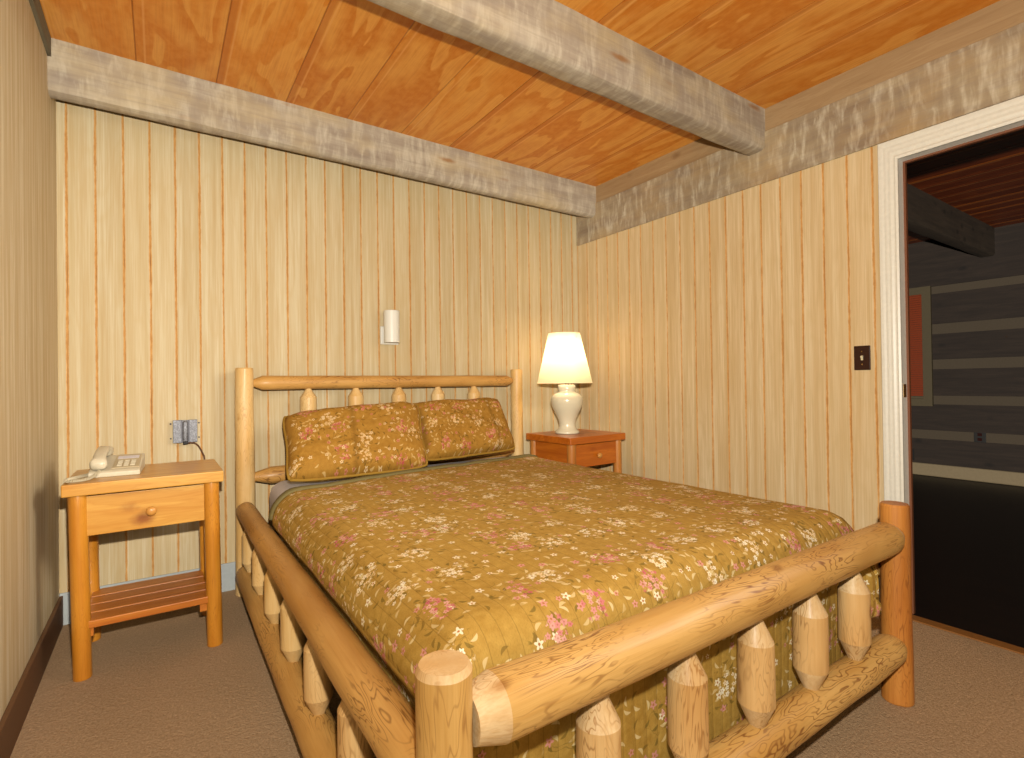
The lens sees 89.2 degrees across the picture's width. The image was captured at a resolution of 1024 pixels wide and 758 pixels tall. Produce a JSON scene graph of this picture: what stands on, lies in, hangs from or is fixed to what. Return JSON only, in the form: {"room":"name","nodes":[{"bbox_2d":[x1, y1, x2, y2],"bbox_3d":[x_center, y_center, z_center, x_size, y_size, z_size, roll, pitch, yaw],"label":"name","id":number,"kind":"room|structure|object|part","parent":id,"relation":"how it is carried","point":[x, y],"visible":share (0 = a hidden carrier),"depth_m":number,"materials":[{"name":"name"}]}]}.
{"room":"hotel room","nodes":[
{"label":"hotel room","id":0,"kind":"room"},
{"bbox_2d":[0,0,59,719],"bbox_3d":[-0.935,-0.191,0.607,0.100,2.565,4.400,0,-1,-34],"label":"wall","id":1,"kind":"structure","parent":0,"point":[29,453],"depth_m":1.80,"materials":[{"name":"beige wood"}]},
{"bbox_2d":[0,596,62,757],"bbox_3d":[-0.843,1.023,0.589,0.014,0.135,4.300,0,-1,-34],"label":"baseboard","id":2,"kind":"structure","parent":1,"relation":"attached to","point":[12,721],"depth_m":1.74,"materials":[{"name":"brown wood"}]},
{"bbox_2d":[29,0,50,56],"bbox_3d":[-0.814,-1.435,0.514,0.013,0.081,4.076,0,-1,-34],"label":"trim","id":3,"kind":"structure","parent":1,"relation":"attached to","point":[36,7],"depth_m":2.04,"materials":[{"name":"grey wood"}]},
{"bbox_2d":[56,99,579,592],"bbox_3d":[-0.795,-0.172,3.296,3.154,2.565,0.090,0,-1,-34],"label":"wall","id":4,"kind":"structure","parent":0,"point":[187,258],"depth_m":2.82,"materials":[{"name":"beige wood"}]},
{"bbox_2d":[59,561,235,624],"bbox_3d":[-0.750,1.036,3.245,3.154,0.146,0.012,0,-1,-34],"label":"baseboard","id":5,"kind":"structure","parent":4,"relation":"attached to","point":[228,570],"depth_m":2.61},
{"bbox_2d":[170,419,199,444],"bbox_3d":[-1.651,0.268,2.625,0.130,0.124,0.046,0,-1,-34],"label":"outlet box","id":6,"kind":"object","parent":4,"relation":"attached to","point":[184,431],"visible":1,"depth_m":2.61,"materials":[{"name":"metal"}]},
{"bbox_3d":[-1.677,0.264,2.602,0.037,0.115,0.006,0,-1,-34],"label":"plate","id":7,"kind":"part","parent":6,"relation":"part of","materials":[{"name":"metal"}]},
{"bbox_3d":[-1.620,0.263,2.641,0.037,0.115,0.006,0,-1,-34],"label":"plate","id":8,"kind":"part","parent":6,"relation":"part of","materials":[{"name":"metal"}]},
{"bbox_2d":[188,442,204,459],"bbox_3d":[-1.581,0.715,2.639,0.124,0.793,0.027,-1,0,-10],"label":"power cord","id":9,"kind":"object","parent":6,"relation":"hanging from","point":[188,442],"visible":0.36,"depth_m":2.65,"materials":[{"name":"plastic"}]},
{"bbox_2d":[380,310,399,344],"bbox_3d":[-0.739,-0.318,3.208,0.117,0.203,0.122,0,-1,-34],"label":"wall sconce","id":10,"kind":"object","parent":4,"relation":"attached to","point":[390,332],"visible":1,"depth_m":3.15,"materials":[{"name":"beige ceramic"}]},
{"bbox_3d":[-0.768,-0.271,3.252,0.117,0.112,0.016,0,-1,-34],"label":"plate","id":11,"kind":"part","parent":10,"relation":"part of","materials":[{"name":"beige ceramic"}]},
{"bbox_2d":[10,474,1023,757],"bbox_3d":[2.585,1.082,2.252,7.754,0.050,6.600,0,-1,-34],"label":"floor","id":12,"kind":"structure","parent":0,"point":[156,688],"depth_m":1.87,"materials":[{"name":"brown carpet"}]},
{"bbox_2d":[61,459,223,681],"bbox_3d":[-1.526,0.749,2.188,0.515,0.728,0.438,0,-1,-34],"label":"nightstand","id":13,"kind":"object","parent":12,"relation":"on","point":[162,494],"visible":0.99,"depth_m":2.06,"materials":[{"name":"brown wood"}]},
{"bbox_3d":[-1.602,0.770,1.928,0.059,0.682,0.059,-1,1,17],"label":"leg","id":14,"kind":"part","parent":13,"relation":"part of","materials":[{"name":"brown wood"}]},
{"bbox_3d":[-1.802,0.775,2.221,0.059,0.682,0.058,-1,1,17],"label":"leg","id":15,"kind":"part","parent":13,"relation":"part of","materials":[{"name":"brown wood"}]},
{"bbox_2d":[64,446,144,482],"bbox_3d":[-1.627,0.333,2.088,0.225,0.106,0.341,-1,-1,-31],"label":"telephone","id":16,"kind":"object","parent":13,"relation":"on","point":[103,464],"visible":1,"depth_m":2.08,"materials":[{"name":"beige plastic"}]},
{"bbox_3d":[-1.645,0.370,2.015,0.085,0.030,0.251,-1,0,-10],"label":"coiled cord","id":17,"kind":"part","parent":16,"relation":"part of","materials":[{"name":"beige plastic"}]},
{"bbox_3d":[-1.601,0.341,2.165,0.088,0.003,0.170,-1,11,-31],"label":"plate","id":18,"kind":"part","parent":16,"relation":"part of","materials":[{"name":"beige plastic"}]},
{"bbox_3d":[-1.513,0.511,2.165,0.379,0.148,0.317,0,-1,-34],"label":"drawer","id":19,"kind":"part","parent":13,"relation":"part of","materials":[{"name":"brown wood"}]},
{"bbox_2d":[89,570,207,628],"bbox_3d":[-1.525,0.915,2.188,0.405,0.028,0.379,0,-1,-34],"label":"shelf","id":20,"kind":"object","parent":13,"relation":"attached to","point":[119,603],"depth_m":2.14,"materials":[{"name":"brown wood"}]},
{"bbox_3d":[-1.407,0.514,2.027,0.036,0.036,0.031,0,-1,-34],"label":"knob","id":21,"kind":"part","parent":13,"relation":"part of","materials":[{"name":"brown wood"}]},
{"bbox_3d":[-1.447,0.772,2.463,0.058,0.682,0.058,-1,1,17],"label":"leg","id":22,"kind":"part","parent":13,"relation":"part of","materials":[{"name":"brown wood"}]},
{"bbox_3d":[-1.248,0.767,2.169,0.058,0.682,0.059,-1,1,17],"label":"leg","id":23,"kind":"part","parent":13,"relation":"part of","materials":[{"name":"brown wood"}]},
{"bbox_2d":[235,368,914,757],"bbox_3d":[-0.036,0.506,2.229,1.844,1.172,2.418,0,-1,-34],"label":"bed","id":24,"kind":"object","parent":12,"relation":"on","point":[455,713],"visible":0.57,"depth_m":1.26,"materials":[{"name":"beige pine"}]},
{"bbox_3d":[-1.389,0.528,2.705,0.102,1.172,0.101,0,-1,-34],"label":"bed post","id":25,"kind":"part","parent":24,"relation":"part of","materials":[{"name":"beige wood"}]},
{"bbox_3d":[-0.747,0.980,1.744,0.105,0.105,2.210,0,-1,-34],"label":"rail","id":26,"kind":"part","parent":24,"relation":"part of","materials":[{"name":"brown wood"}]},
{"bbox_3d":[-0.751,0.656,1.746,0.095,0.096,2.210,0,0,-34],"label":"rail","id":27,"kind":"part","parent":24,"relation":"part of","materials":[{"name":"brown wood"}]},
{"bbox_3d":[-0.682,0.017,3.194,1.645,0.077,0.076,0,-1,-34],"label":"headboard rail","id":28,"kind":"part","parent":24,"relation":"part of","materials":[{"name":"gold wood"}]},
{"bbox_3d":[-0.676,0.508,3.190,1.645,0.093,0.093,0,-1,-34],"label":"headboard rail","id":29,"kind":"part","parent":24,"relation":"part of","materials":[{"name":"brown wood"}]},
{"bbox_3d":[-0.101,0.759,0.795,0.090,0.647,0.090,0,-1,-34],"label":"bed post","id":30,"kind":"part","parent":24,"relation":"part of","materials":[{"name":"beige wood"}]},
{"bbox_3d":[0.040,0.517,3.675,0.093,1.170,0.093,0,-1,-34],"label":"bed post","id":31,"kind":"part","parent":24,"relation":"part of","materials":[{"name":"beige wood"}]},
{"bbox_2d":[268,454,881,757],"bbox_3d":[0.015,0.728,2.087,1.606,0.553,1.967,0,-1,-34],"label":"bedspread","id":32,"kind":"object","parent":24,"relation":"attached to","point":[496,561],"visible":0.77,"depth_m":1.43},
{"bbox_3d":[0.591,0.528,1.270,1.597,0.110,0.111,-1,0,-34],"label":"footboard rail","id":33,"kind":"part","parent":24,"relation":"part of","materials":[{"name":"beige wood"}]},
{"bbox_3d":[0.596,0.891,1.268,1.597,0.109,0.110,-1,0,-34],"label":"footboard rail","id":34,"kind":"part","parent":24,"relation":"part of","materials":[{"name":"beige wood"}]},
{"bbox_3d":[0.653,0.644,2.701,0.097,0.096,2.210,0,0,-33],"label":"rail","id":35,"kind":"part","parent":24,"relation":"part of","materials":[{"name":"beige wood"}]},
{"bbox_3d":[1.284,0.743,1.737,0.090,0.655,0.089,0,-1,-34],"label":"bed post","id":36,"kind":"part","parent":24,"relation":"part of","materials":[{"name":"brown wood"}]},
{"bbox_3d":[-0.056,0.827,2.234,1.440,0.200,2.040,0,-1,-34],"label":"box spring","id":37,"kind":"object","parent":24,"relation":"in","visible":0},
{"bbox_2d":[269,457,501,508],"bbox_3d":[-0.066,0.614,2.231,1.480,0.226,2.060,0,-1,-34],"label":"mattress","id":38,"kind":"object","parent":37,"relation":"on","point":[279,488],"visible":0.13,"depth_m":2.57,"materials":[{"name":"white fabric"}]},
{"bbox_2d":[282,401,427,481],"bbox_3d":[-0.802,0.315,2.746,0.755,0.374,0.343,-1,-1,-30],"label":"pillow","id":39,"kind":"object","parent":38,"relation":"on","point":[354,441],"visible":0.98,"depth_m":2.64,"materials":[{"name":"yellow fabric"}]},
{"bbox_2d":[413,397,514,460],"bbox_3d":[-0.297,0.297,3.182,0.667,0.354,0.304,0,-1,-34],"label":"pillow","id":40,"kind":"object","parent":38,"relation":"on","point":[451,428],"visible":0.9,"depth_m":3.10,"materials":[{"name":"gold fabric"}]},
{"bbox_2d":[526,429,625,472],"bbox_3d":[0.444,0.735,3.591,0.508,0.722,0.463,0,-1,-36],"label":"nightstand","id":41,"kind":"object","parent":12,"relation":"on","point":[586,448],"visible":0.41,"depth_m":3.45,"materials":[{"name":"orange wood"}]},
{"bbox_3d":[0.161,0.761,3.622,0.058,0.677,0.059,0,-1,-36],"label":"leg","id":42,"kind":"part","parent":41,"relation":"part of","materials":[{"name":"brown wood"}]},
{"bbox_3d":[0.269,0.498,3.470,0.020,0.154,0.330,0,-1,-36],"label":"panel","id":43,"kind":"part","parent":41,"relation":"part of","materials":[{"name":"red wood"}]},
{"bbox_2d":[537,332,592,433],"bbox_3d":[0.363,0.030,3.583,0.380,0.690,0.380,0,-1,-34],"label":"table lamp","id":44,"kind":"object","parent":41,"relation":"on","point":[564,360],"visible":1,"depth_m":3.48,"materials":[{"name":"beige ceramic"}]},
{"bbox_3d":[0.361,-0.143,3.584,0.380,0.345,0.380,0,-1,-34],"label":"lamp shade","id":45,"kind":"part","parent":44,"relation":"part of","materials":[{"name":"fabric"}]},
{"bbox_2d":[551,384,582,433],"bbox_3d":[0.380,0.207,3.584,0.222,0.336,0.222,0,-1,-34],"label":"lamp base","id":46,"kind":"object","parent":44,"relation":"attached to","point":[566,403],"depth_m":3.52,"materials":[{"name":"beige ceramic"}]},
{"bbox_3d":[0.384,0.756,3.314,0.059,0.677,0.058,0,-1,-36],"label":"leg","id":47,"kind":"part","parent":41,"relation":"part of","materials":[{"name":"brown wood"}]},
{"bbox_3d":[0.458,0.499,3.569,0.372,0.148,0.342,0,-1,-36],"label":"drawer","id":48,"kind":"part","parent":41,"relation":"part of","materials":[{"name":"red wood"}]},
{"bbox_3d":[0.725,0.753,3.562,0.058,0.677,0.058,0,-1,-36],"label":"leg","id":49,"kind":"part","parent":41,"relation":"part of","materials":[{"name":"brown wood"}]},
{"bbox_2d":[912,615,1023,654],"bbox_3d":[2.000,1.060,2.005,0.060,0.006,0.808,0,-1,-34],"label":"trim","id":50,"kind":"structure","parent":12,"relation":"on","point":[967,634],"depth_m":2.15,"materials":[{"name":"brown wood"}]},
{"bbox_2d":[40,0,1023,243],"bbox_3d":[2.549,-1.538,2.272,7.754,0.060,6.600,0,-1,-34],"label":"ceiling","id":51,"kind":"structure","parent":0,"point":[363,61],"depth_m":2.42,"materials":[{"name":"brown wood"}]},
{"bbox_2d":[47,38,595,218],"bbox_3d":[-0.688,-1.343,3.123,3.154,0.229,0.103,0,-1,-34],"label":"ceiling beam","id":52,"kind":"structure","parent":51,"relation":"attached to","point":[77,74],"depth_m":2.72,"materials":[{"name":"grey wood"}]},
{"bbox_2d":[368,0,764,155],"bbox_3d":[0.060,-1.362,2.023,3.154,0.229,0.119,0,-1,-34],"label":"ceiling beam","id":53,"kind":"structure","parent":51,"relation":"attached to","point":[550,37],"depth_m":2.17,"materials":[{"name":"grey wood"}]},
{"bbox_2d":[907,183,994,257],"bbox_3d":[3.121,-1.361,4.118,4.135,0.282,0.129,0,-1,-34],"label":"ceiling beam","id":54,"kind":"structure","parent":51,"relation":"attached to","point":[929,216],"depth_m":4.50,"materials":[{"name":"wood"}]},
{"bbox_2d":[577,145,883,576],"bbox_3d":[1.744,-0.213,2.423,0.065,2.565,4.390,0,-1,-34],"label":"wall","id":55,"kind":"structure","parent":0,"point":[720,336],"depth_m":2.93,"materials":[{"name":"beige wood"}]},
{"bbox_2d":[576,22,1023,245],"bbox_3d":[1.725,-1.230,2.372,0.010,0.279,4.300,0,-1,-34],"label":"ceiling beam","id":56,"kind":"structure","parent":55,"relation":"attached to","point":[989,71],"depth_m":2.53,"materials":[{"name":"grey wood"}]},
{"bbox_2d":[596,0,1023,202],"bbox_3d":[1.725,-1.433,2.375,0.003,0.127,4.300,0,-1,-34],"label":"trim","id":57,"kind":"structure","parent":55,"relation":"attached to","point":[1002,15],"depth_m":2.46,"materials":[{"name":"wood"}]},
{"bbox_2d":[854,345,870,369],"bbox_3d":[1.664,-0.100,2.471,0.015,0.116,0.070,0,-1,-34],"label":"light switch","id":58,"kind":"object","parent":55,"relation":"attached to","point":[862,354],"visible":1,"depth_m":2.47,"materials":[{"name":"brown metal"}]},
{"bbox_2d":[877,95,1023,613],"bbox_3d":[2.007,-0.015,2.028,0.089,2.154,0.947,0,-1,-34],"label":"door frame","id":59,"kind":"structure","parent":55,"relation":"in","point":[894,155],"depth_m":2.36,"materials":[{"name":"paint"}]},
{"bbox_3d":[1.733,-0.008,2.369,0.018,2.154,0.076,0,-1,-34],"label":"casing","id":60,"kind":"part","parent":59,"relation":"part of","materials":[{"name":"white wood"}]},
{"bbox_3d":[1.784,0.053,2.358,0.030,0.060,0.002,0,-1,-34],"label":"strike plate","id":61,"kind":"part","parent":59,"relation":"part of","materials":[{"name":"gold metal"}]},
{"bbox_3d":[1.964,-1.045,2.016,0.018,0.092,0.947,0,-1,-34],"label":"casing","id":62,"kind":"part","parent":59,"relation":"part of","materials":[{"name":"white wood"}]},
{"bbox_2d":[908,222,1023,472],"bbox_3d":[5.624,-0.262,4.280,0.230,2.545,6.500,0,-1,-34],"label":"wall","id":63,"kind":"structure","parent":0,"point":[978,303],"depth_m":5.35,"materials":[{"name":"grey wood"}]},
{"bbox_2d":[909,286,933,405],"bbox_3d":[4.363,-0.353,5.915,0.035,1.305,0.680,0,-1,-34],"label":"window","id":64,"kind":"structure","parent":63,"relation":"in","point":[922,294],"depth_m":5.70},
{"bbox_2d":[909,295,922,395],"bbox_3d":[4.363,-0.373,5.916,0.014,1.125,0.512,0,-1,-34],"label":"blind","id":65,"kind":"object","parent":64,"relation":"attached to","point":[916,382],"depth_m":5.74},
{"bbox_2d":[912,462,1023,486],"bbox_3d":[5.534,0.964,4.199,0.034,0.135,6.500,0,-1,-34],"label":"baseboard","id":66,"kind":"structure","parent":63,"relation":"attached to","point":[936,470],"depth_m":5.36,"materials":[{"name":"beige wood"}]},
{"bbox_2d":[974,432,985,442],"bbox_3d":[4.804,0.596,5.335,0.012,0.120,0.096,0,-1,-34],"label":"wall outlet","id":67,"kind":"object","parent":63,"relation":"attached to","point":[978,437],"visible":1,"depth_m":5.33,"materials":[{"name":"black plastic"}]},
{"bbox_2d":[977,433,981,440],"bbox_3d":[4.801,0.596,5.332,0.004,0.080,0.036,0,-1,-34],"label":"receptacle","id":68,"kind":"object","parent":67,"relation":"attached to","point":[979,435],"depth_m":5.33,"materials":[{"name":"brown plastic"}]}
]}

